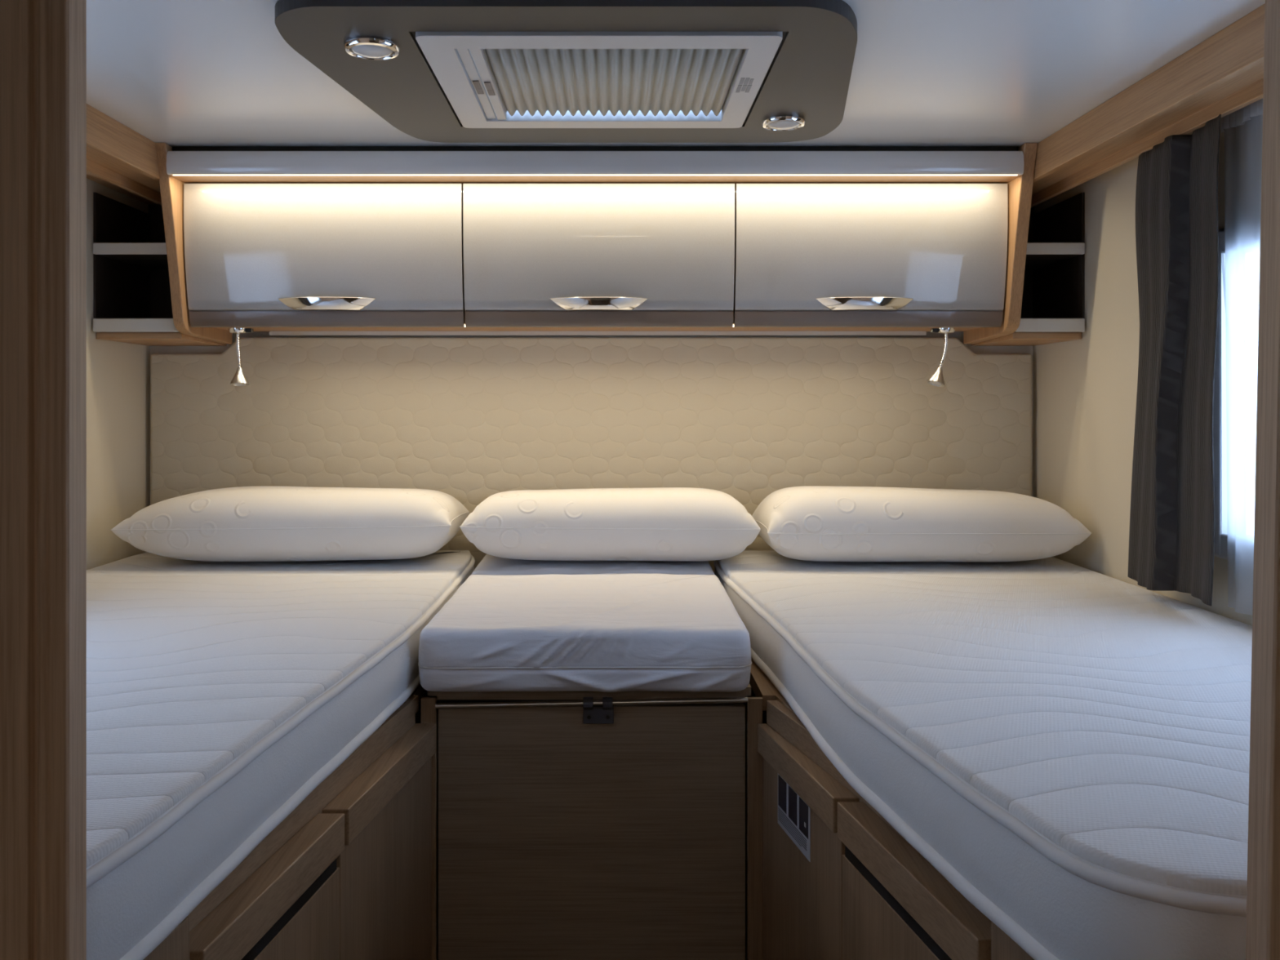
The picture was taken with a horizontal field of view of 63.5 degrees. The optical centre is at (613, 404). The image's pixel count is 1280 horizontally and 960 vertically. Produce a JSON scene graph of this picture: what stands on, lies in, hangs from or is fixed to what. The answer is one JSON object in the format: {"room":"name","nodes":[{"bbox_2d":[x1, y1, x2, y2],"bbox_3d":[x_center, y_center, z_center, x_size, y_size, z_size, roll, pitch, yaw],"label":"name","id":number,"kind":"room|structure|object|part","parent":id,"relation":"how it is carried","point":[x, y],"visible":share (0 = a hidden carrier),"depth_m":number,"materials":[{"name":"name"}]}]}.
{"room":"camper van bedroom","nodes":[
{"label":"camper van bedroom","id":0,"kind":"room"},
{"bbox_2d":[86,177,150,569],"bbox_3d":[-1.105,0.401,0.065,0.030,1.878,4.830,0,0,0],"label":"wall","id":1,"kind":"structure","parent":0,"point":[118,373],"depth_m":2.24,"materials":[{"name":"beige paint"}]},
{"bbox_2d":[86,103,161,205],"bbox_3d":[-0.998,-0.478,1.516,0.185,0.080,1.806,0,0,0],"label":"trim","id":2,"kind":"structure","parent":1,"relation":"attached to","point":[119,158],"depth_m":1.97,"materials":[{"name":"brown wood"}]},
{"bbox_2d":[93,192,226,346],"bbox_3d":[-0.999,-0.327,2.291,0.182,0.378,0.276,0,0,0],"label":"corner shelf","id":3,"kind":"object","parent":1,"relation":"attached to","point":[132,299],"visible":0.66,"depth_m":2.25,"materials":[{"name":"black wood"}]},
{"bbox_3d":[-1.087,-0.312,2.292,0.005,0.266,0.255,0,0,0],"label":"panel","id":4,"kind":"part","parent":3,"relation":"part of","materials":[{"name":"black wood"}]},
{"bbox_3d":[-0.999,-0.335,2.425,0.182,0.363,0.009,0,0,0],"label":"panel","id":5,"kind":"part","parent":3,"relation":"part of","materials":[{"name":"black wood"}]},
{"bbox_3d":[-0.999,-0.145,2.301,0.180,0.014,0.253,0,0,0],"label":"underside panel","id":6,"kind":"part","parent":3,"relation":"part of","materials":[{"name":"brown wood"}]},
{"bbox_2d":[150,331,1033,959],"bbox_3d":[-0.051,0.401,2.450,2.138,1.878,0.040,0,0,0],"label":"wall","id":7,"kind":"structure","parent":0,"point":[959,335],"depth_m":2.43,"materials":[{"name":"beige"}]},
{"bbox_2d":[150,337,1031,573],"bbox_3d":[-0.051,0.121,2.416,2.053,0.557,0.028,0,0,0],"label":"headboard","id":8,"kind":"object","parent":7,"relation":"attached to","point":[471,420],"visible":0.74,"depth_m":2.40,"materials":[{"name":"beige fabric"}]},
{"bbox_2d":[155,142,1037,344],"bbox_3d":[-0.034,-0.329,2.221,1.746,0.377,0.362,0,0,0],"label":"upper cabinet","id":9,"kind":"object","parent":7,"relation":"attached to","point":[277,240],"visible":0.99,"depth_m":2.12,"materials":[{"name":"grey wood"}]},
{"bbox_3d":[-0.896,-0.329,2.221,0.022,0.377,0.361,0,0,0],"label":"panel","id":10,"kind":"part","parent":9,"relation":"part of","materials":[{"name":"brown wood"}]},
{"bbox_2d":[228,327,253,386],"bbox_3d":[-0.789,-0.100,2.178,0.049,0.122,0.044,0,0,26],"label":"reading lamp","id":11,"kind":"object","parent":9,"relation":"attached to","point":[239,379],"visible":1,"depth_m":2.17,"materials":[{"name":"silver metal"}]},
{"bbox_3d":[-0.786,-0.059,2.173,0.038,0.038,0.038,0,0,0],"label":"lamp shade","id":12,"kind":"part","parent":11,"relation":"part of","materials":[{"name":"silver metal"}]},
{"bbox_2d":[244,328,253,332],"bbox_3d":[-0.769,-0.157,2.183,0.014,0.009,0.014,0,0,0],"label":"switch","id":13,"kind":"object","parent":11,"relation":"attached to","point":[246,330],"depth_m":2.18,"materials":[{"name":"black plastic"}]},
{"bbox_3d":[-0.596,-0.324,2.142,0.570,0.259,0.046,0,0,0],"label":"door","id":14,"kind":"part","parent":9,"relation":"part of","materials":[{"name":"white laminate"}]},
{"bbox_3d":[-0.593,-0.208,2.127,0.202,0.025,0.031,0,0,0],"label":"handle","id":15,"kind":"part","parent":9,"relation":"part of","materials":[{"name":"silver metal"}]},
{"bbox_3d":[-0.029,-0.324,2.142,0.557,0.259,0.046,0,0,0],"label":"door","id":16,"kind":"part","parent":9,"relation":"part of","materials":[{"name":"white laminate"}]},
{"bbox_3d":[-0.030,-0.208,2.127,0.202,0.025,0.031,0,0,0],"label":"handle","id":17,"kind":"part","parent":9,"relation":"part of","materials":[{"name":"silver metal"}]},
{"bbox_3d":[0.520,-0.208,2.127,0.202,0.025,0.031,0,0,0],"label":"handle","id":18,"kind":"part","parent":9,"relation":"part of","materials":[{"name":"silver metal"}]},
{"bbox_3d":[0.531,-0.324,2.142,0.556,0.259,0.046,0,0,0],"label":"door","id":19,"kind":"part","parent":9,"relation":"part of","materials":[{"name":"white laminate"}]},
{"bbox_2d":[926,327,955,386],"bbox_3d":[0.691,-0.099,2.178,0.064,0.124,0.038,0,0,-21],"label":"reading lamp","id":20,"kind":"object","parent":9,"relation":"attached to","point":[936,379],"visible":1,"depth_m":2.17,"materials":[{"name":"silver metal"}]},
{"bbox_2d":[930,328,938,332],"bbox_3d":[0.679,-0.157,2.183,0.014,0.009,0.014,0,0,0],"label":"switch","id":21,"kind":"object","parent":20,"relation":"attached to","point":[933,330],"depth_m":2.18,"materials":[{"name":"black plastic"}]},
{"bbox_3d":[0.678,-0.058,2.173,0.036,0.041,0.038,0,0,0],"label":"lamp shade","id":22,"kind":"part","parent":20,"relation":"part of","materials":[{"name":"silver metal"}]},
{"bbox_3d":[0.826,-0.329,2.221,0.026,0.377,0.361,0,0,0],"label":"panel","id":23,"kind":"part","parent":9,"relation":"part of","materials":[{"name":"brown wood"}]},
{"bbox_2d":[86,0,1265,146],"bbox_3d":[-0.051,-0.533,0.065,2.138,0.030,4.810,0,0,0],"label":"ceiling","id":24,"kind":"structure","parent":0,"point":[174,73],"depth_m":1.59,"materials":[{"name":"white paint"}]},
{"bbox_2d":[275,0,857,142],"bbox_3d":[-0.023,-0.508,1.629,0.852,0.020,0.673,0,0,0],"label":"ceiling panel","id":25,"kind":"object","parent":24,"relation":"attached to","point":[808,77],"visible":0.95,"depth_m":1.41,"materials":[{"name":"grey plastic"}]},
{"bbox_2d":[343,36,399,60],"bbox_3d":[-0.335,-0.491,1.435,0.077,0.013,0.077,0,0,0],"label":"ceiling spotlight","id":26,"kind":"object","parent":25,"relation":"attached to","point":[372,48],"visible":1,"depth_m":1.42,"materials":[{"name":"silver metal"}]},
{"bbox_2d":[761,115,805,131],"bbox_3d":[0.299,-0.491,1.815,0.077,0.013,0.077,0,0,0],"label":"ceiling spotlight","id":27,"kind":"object","parent":25,"relation":"attached to","point":[782,122],"visible":1,"depth_m":1.80,"materials":[{"name":"silver metal"}]},
{"bbox_2d":[411,31,786,128],"bbox_3d":[-0.019,-0.557,1.615,0.507,0.129,0.471,0,0,0],"label":"ceiling vent","id":28,"kind":"object","parent":24,"relation":"in","point":[489,79],"visible":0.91,"depth_m":1.58,"materials":[{"name":"grey plastic"}]},
{"bbox_3d":[-0.185,-0.513,1.614,0.002,0.011,0.359,0,0,0],"label":"blind rail","id":29,"kind":"part","parent":28,"relation":"part of","materials":[{"name":"grey plastic"}]},
{"bbox_2d":[484,48,743,116],"bbox_3d":[0.002,-0.507,1.614,0.374,0.014,0.358,0,0,0],"label":"blind","id":30,"kind":"object","parent":28,"relation":"hanging from","point":[519,82],"depth_m":1.62,"materials":[{"name":"fabric"}]},
{"bbox_2d":[1033,118,1252,626],"bbox_3d":[1.003,0.401,0.065,0.030,1.878,4.830,0,0,0],"label":"wall","id":31,"kind":"structure","parent":0,"point":[1085,389],"depth_m":2.09,"materials":[{"name":"beige paint"}]},
{"bbox_2d":[971,192,1084,346],"bbox_3d":[0.913,-0.327,2.291,0.148,0.378,0.276,0,0,0],"label":"corner shelf","id":32,"kind":"object","parent":31,"relation":"attached to","point":[1053,307],"visible":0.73,"depth_m":2.23,"materials":[{"name":"black"}]},
{"bbox_3d":[0.913,-0.145,2.301,0.146,0.014,0.253,0,0,0],"label":"underside panel","id":33,"kind":"part","parent":32,"relation":"part of","materials":[{"name":"brown wood"}]},
{"bbox_3d":[0.913,-0.335,2.425,0.148,0.363,0.009,0,0,0],"label":"panel","id":34,"kind":"part","parent":32,"relation":"part of","materials":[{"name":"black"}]},
{"bbox_3d":[0.985,-0.312,2.292,0.005,0.266,0.255,0,0,0],"label":"panel","id":35,"kind":"part","parent":32,"relation":"part of","materials":[{"name":"black wood"}]},
{"bbox_2d":[1031,3,1265,207],"bbox_3d":[0.914,-0.478,1.516,0.148,0.080,1.806,0,0,0],"label":"trim","id":36,"kind":"structure","parent":31,"relation":"attached to","point":[1223,74],"depth_m":1.64,"materials":[{"name":"brown wood"}]},
{"bbox_2d":[1127,114,1221,605],"bbox_3d":[0.917,-0.062,1.701,0.040,0.750,0.299,0,0,0],"label":"curtain","id":37,"kind":"object","parent":31,"relation":"hanging from","point":[1171,533],"visible":1,"depth_m":1.68,"materials":[{"name":"grey fabric"}]},
{"bbox_2d":[1213,226,1227,559],"bbox_3d":[0.997,-0.018,1.270,0.042,0.530,0.860,0,0,0],"label":"window","id":38,"kind":"structure","parent":31,"relation":"in","point":[1220,424],"depth_m":1.66,"materials":[{"name":"glass"}]},
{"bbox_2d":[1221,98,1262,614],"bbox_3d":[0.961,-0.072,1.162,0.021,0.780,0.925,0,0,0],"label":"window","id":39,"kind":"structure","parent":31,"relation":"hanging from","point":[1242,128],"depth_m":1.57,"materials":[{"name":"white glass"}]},
{"bbox_3d":[-0.051,1.355,0.065,2.138,0.030,4.810,0,0,0],"label":"floor","id":40,"kind":"structure","parent":0,"visible":0},
{"bbox_2d":[143,684,436,959],"bbox_3d":[-0.680,0.896,1.510,0.817,0.888,1.771,0,0,0],"label":"wooden bed","id":41,"kind":"object","parent":40,"relation":"on","point":[346,874],"visible":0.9,"depth_m":1.27,"materials":[{"name":"brown wood"}]},
{"bbox_3d":[-0.361,0.512,1.083,0.033,0.044,0.322,0,0,8],"label":"grip rail","id":42,"kind":"part","parent":41,"relation":"part of","materials":[{"name":"brown wood"}]},
{"bbox_2d":[86,550,475,959],"bbox_3d":[-0.694,0.393,1.547,0.782,0.114,1.708,0,0,0],"label":"mattress","id":43,"kind":"object","parent":41,"relation":"on","point":[220,695],"visible":0.65,"depth_m":1.23,"materials":[{"name":"white fabric"}]},
{"bbox_2d":[110,485,469,561],"bbox_3d":[-0.675,0.255,2.232,0.692,0.150,0.303,0,0,0],"label":"pillow","id":44,"kind":"object","parent":43,"relation":"on","point":[257,523],"visible":1,"depth_m":2.09,"materials":[{"name":"white fabric"}]},
{"bbox_3d":[-0.364,0.903,1.085,0.025,0.693,0.325,0,0,8],"label":"door","id":45,"kind":"part","parent":41,"relation":"part of","materials":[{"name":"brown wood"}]},
{"bbox_3d":[-0.312,0.512,1.420,0.033,0.044,0.346,0,0,8],"label":"grip rail","id":46,"kind":"part","parent":41,"relation":"part of","materials":[{"name":"brown wood"}]},
{"bbox_3d":[-0.317,0.892,1.417,0.025,0.716,0.351,0,0,8],"label":"door","id":47,"kind":"part","parent":41,"relation":"part of","materials":[{"name":"brown wood"}]},
{"bbox_2d":[420,683,762,959],"bbox_3d":[-0.033,0.889,1.993,0.526,0.902,0.806,0,0,0],"label":"cabinet","id":48,"kind":"object","parent":40,"relation":"on","point":[561,837],"visible":0.84,"depth_m":1.60,"materials":[{"name":"brown wood"}]},
{"bbox_3d":[-0.285,0.896,1.595,0.023,0.888,0.009,0,0,0],"label":"post","id":49,"kind":"part","parent":48,"relation":"part of","materials":[{"name":"brown wood"}]},
{"bbox_2d":[417,573,751,692],"bbox_3d":[-0.042,0.386,1.819,0.516,0.103,0.544,0,0,0],"label":"mattress","id":50,"kind":"object","parent":48,"relation":"on","point":[634,632],"visible":1,"depth_m":1.56,"materials":[{"name":"white fabric"}]},
{"bbox_2d":[435,697,747,724],"bbox_3d":[-0.033,0.471,1.591,0.480,0.042,0.018,0,0,0],"label":"support rod","id":51,"kind":"object","parent":48,"relation":"attached to","point":[594,712],"visible":1,"depth_m":1.59,"materials":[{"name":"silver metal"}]},
{"bbox_3d":[-0.034,0.448,1.601,0.478,0.017,0.005,0,0,0],"label":"rail","id":52,"kind":"part","parent":48,"relation":"part of","materials":[{"name":"brown wood"}]},
{"bbox_2d":[471,554,714,574],"bbox_3d":[-0.042,0.385,2.244,0.514,0.104,0.300,0,0,0],"label":"mattress","id":53,"kind":"object","parent":48,"relation":"on","point":[489,565],"visible":0.3,"depth_m":2.14,"materials":[{"name":"white fabric"}]},
{"bbox_2d":[459,487,760,560],"bbox_3d":[-0.006,0.256,2.235,0.613,0.147,0.299,0,0,0],"label":"pillow","id":54,"kind":"object","parent":53,"relation":"on","point":[649,523],"visible":1,"depth_m":2.10,"materials":[{"name":"white fabric"}]},
{"bbox_3d":[0.218,0.896,1.595,0.023,0.888,0.009,0,0,0],"label":"post","id":55,"kind":"part","parent":48,"relation":"part of","materials":[{"name":"brown wood"}]},
{"bbox_2d":[749,658,1034,959],"bbox_3d":[0.604,0.896,1.510,0.765,0.888,1.771,0,0,0],"label":"wooden bed","id":56,"kind":"object","parent":40,"relation":"on","point":[864,892],"visible":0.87,"depth_m":1.28,"materials":[{"name":"brown wood"}]},
{"bbox_2d":[777,773,810,862],"bbox_3d":[0.253,0.575,1.452,0.001,0.078,0.132,0,0,-10],"label":"panel","id":57,"kind":"object","parent":56,"relation":"attached to","point":[793,813],"visible":0.95,"depth_m":1.44,"materials":[{"name":"silver metal"}]},
{"bbox_2d":[777,774,786,813],"bbox_3d":[0.245,0.564,1.496,0.001,0.044,0.035,0,0,-10],"label":"switch","id":58,"kind":"object","parent":57,"relation":"on","point":[781,782],"depth_m":1.50,"materials":[{"name":"grey plastic"}]},
{"bbox_2d":[788,785,796,826],"bbox_3d":[0.252,0.564,1.453,0.001,0.044,0.035,0,0,-10],"label":"switch","id":59,"kind":"object","parent":57,"relation":"on","point":[792,793],"depth_m":1.45,"materials":[{"name":"grey plastic"}]},
{"bbox_2d":[799,796,808,839],"bbox_3d":[0.260,0.564,1.410,0.001,0.044,0.035,0,0,-10],"label":"switch","id":60,"kind":"object","parent":57,"relation":"on","point":[803,807],"depth_m":1.41,"materials":[{"name":"grey plastic"}]},
{"bbox_3d":[0.269,0.892,1.435,0.024,0.716,0.316,0,0,-10],"label":"door","id":61,"kind":"part","parent":56,"relation":"part of","materials":[{"name":"brown wood"}]},
{"bbox_3d":[0.255,0.512,1.436,0.032,0.044,0.313,0,0,-13],"label":"grip rail","id":62,"kind":"part","parent":56,"relation":"part of","materials":[{"name":"brown wood"}]},
{"bbox_3d":[0.325,0.903,1.113,0.024,0.693,0.344,0,0,-10],"label":"door","id":63,"kind":"part","parent":56,"relation":"part of","materials":[{"name":"brown wood"}]},
{"bbox_3d":[0.321,0.512,1.111,0.032,0.044,0.340,0,0,-10],"label":"grip rail","id":64,"kind":"part","parent":56,"relation":"part of","materials":[{"name":"brown wood"}]},
{"bbox_2d":[713,550,1252,959],"bbox_3d":[0.601,0.393,1.554,0.768,0.114,1.693,0,0,0],"label":"mattress","id":65,"kind":"object","parent":56,"relation":"on","point":[1066,744],"visible":0.86,"depth_m":1.11,"materials":[{"name":"white fabric"}]},
{"bbox_2d":[751,485,1091,562],"bbox_3d":[0.640,0.254,2.225,0.657,0.150,0.303,0,0,0],"label":"pillow","id":66,"kind":"object","parent":65,"relation":"on","point":[820,523],"visible":1,"depth_m":2.09,"materials":[{"name":"white fabric"}]},
{"bbox_3d":[-0.795,0.411,0.602,0.590,1.858,0.020,0,0,0],"label":"wall","id":67,"kind":"structure","parent":0,"visible":0},
{"bbox_2d":[0,0,86,959],"bbox_3d":[-0.412,0.411,0.600,0.200,1.858,0.025,0,0,0],"label":"trim","id":68,"kind":"structure","parent":67,"relation":"attached to","point":[43,42],"depth_m":0.59,"materials":[{"name":"brown wood"}]},
{"bbox_3d":[0.769,0.411,0.602,0.438,1.858,0.020,0,0,0],"label":"wall","id":69,"kind":"structure","parent":0,"visible":0},
{"bbox_2d":[1245,0,1279,959],"bbox_3d":[0.472,0.411,0.600,0.238,1.858,0.025,0,0,0],"label":"trim","id":70,"kind":"structure","parent":69,"relation":"attached to","point":[1263,890],"depth_m":0.60,"materials":[{"name":"brown wood"}]}
]}

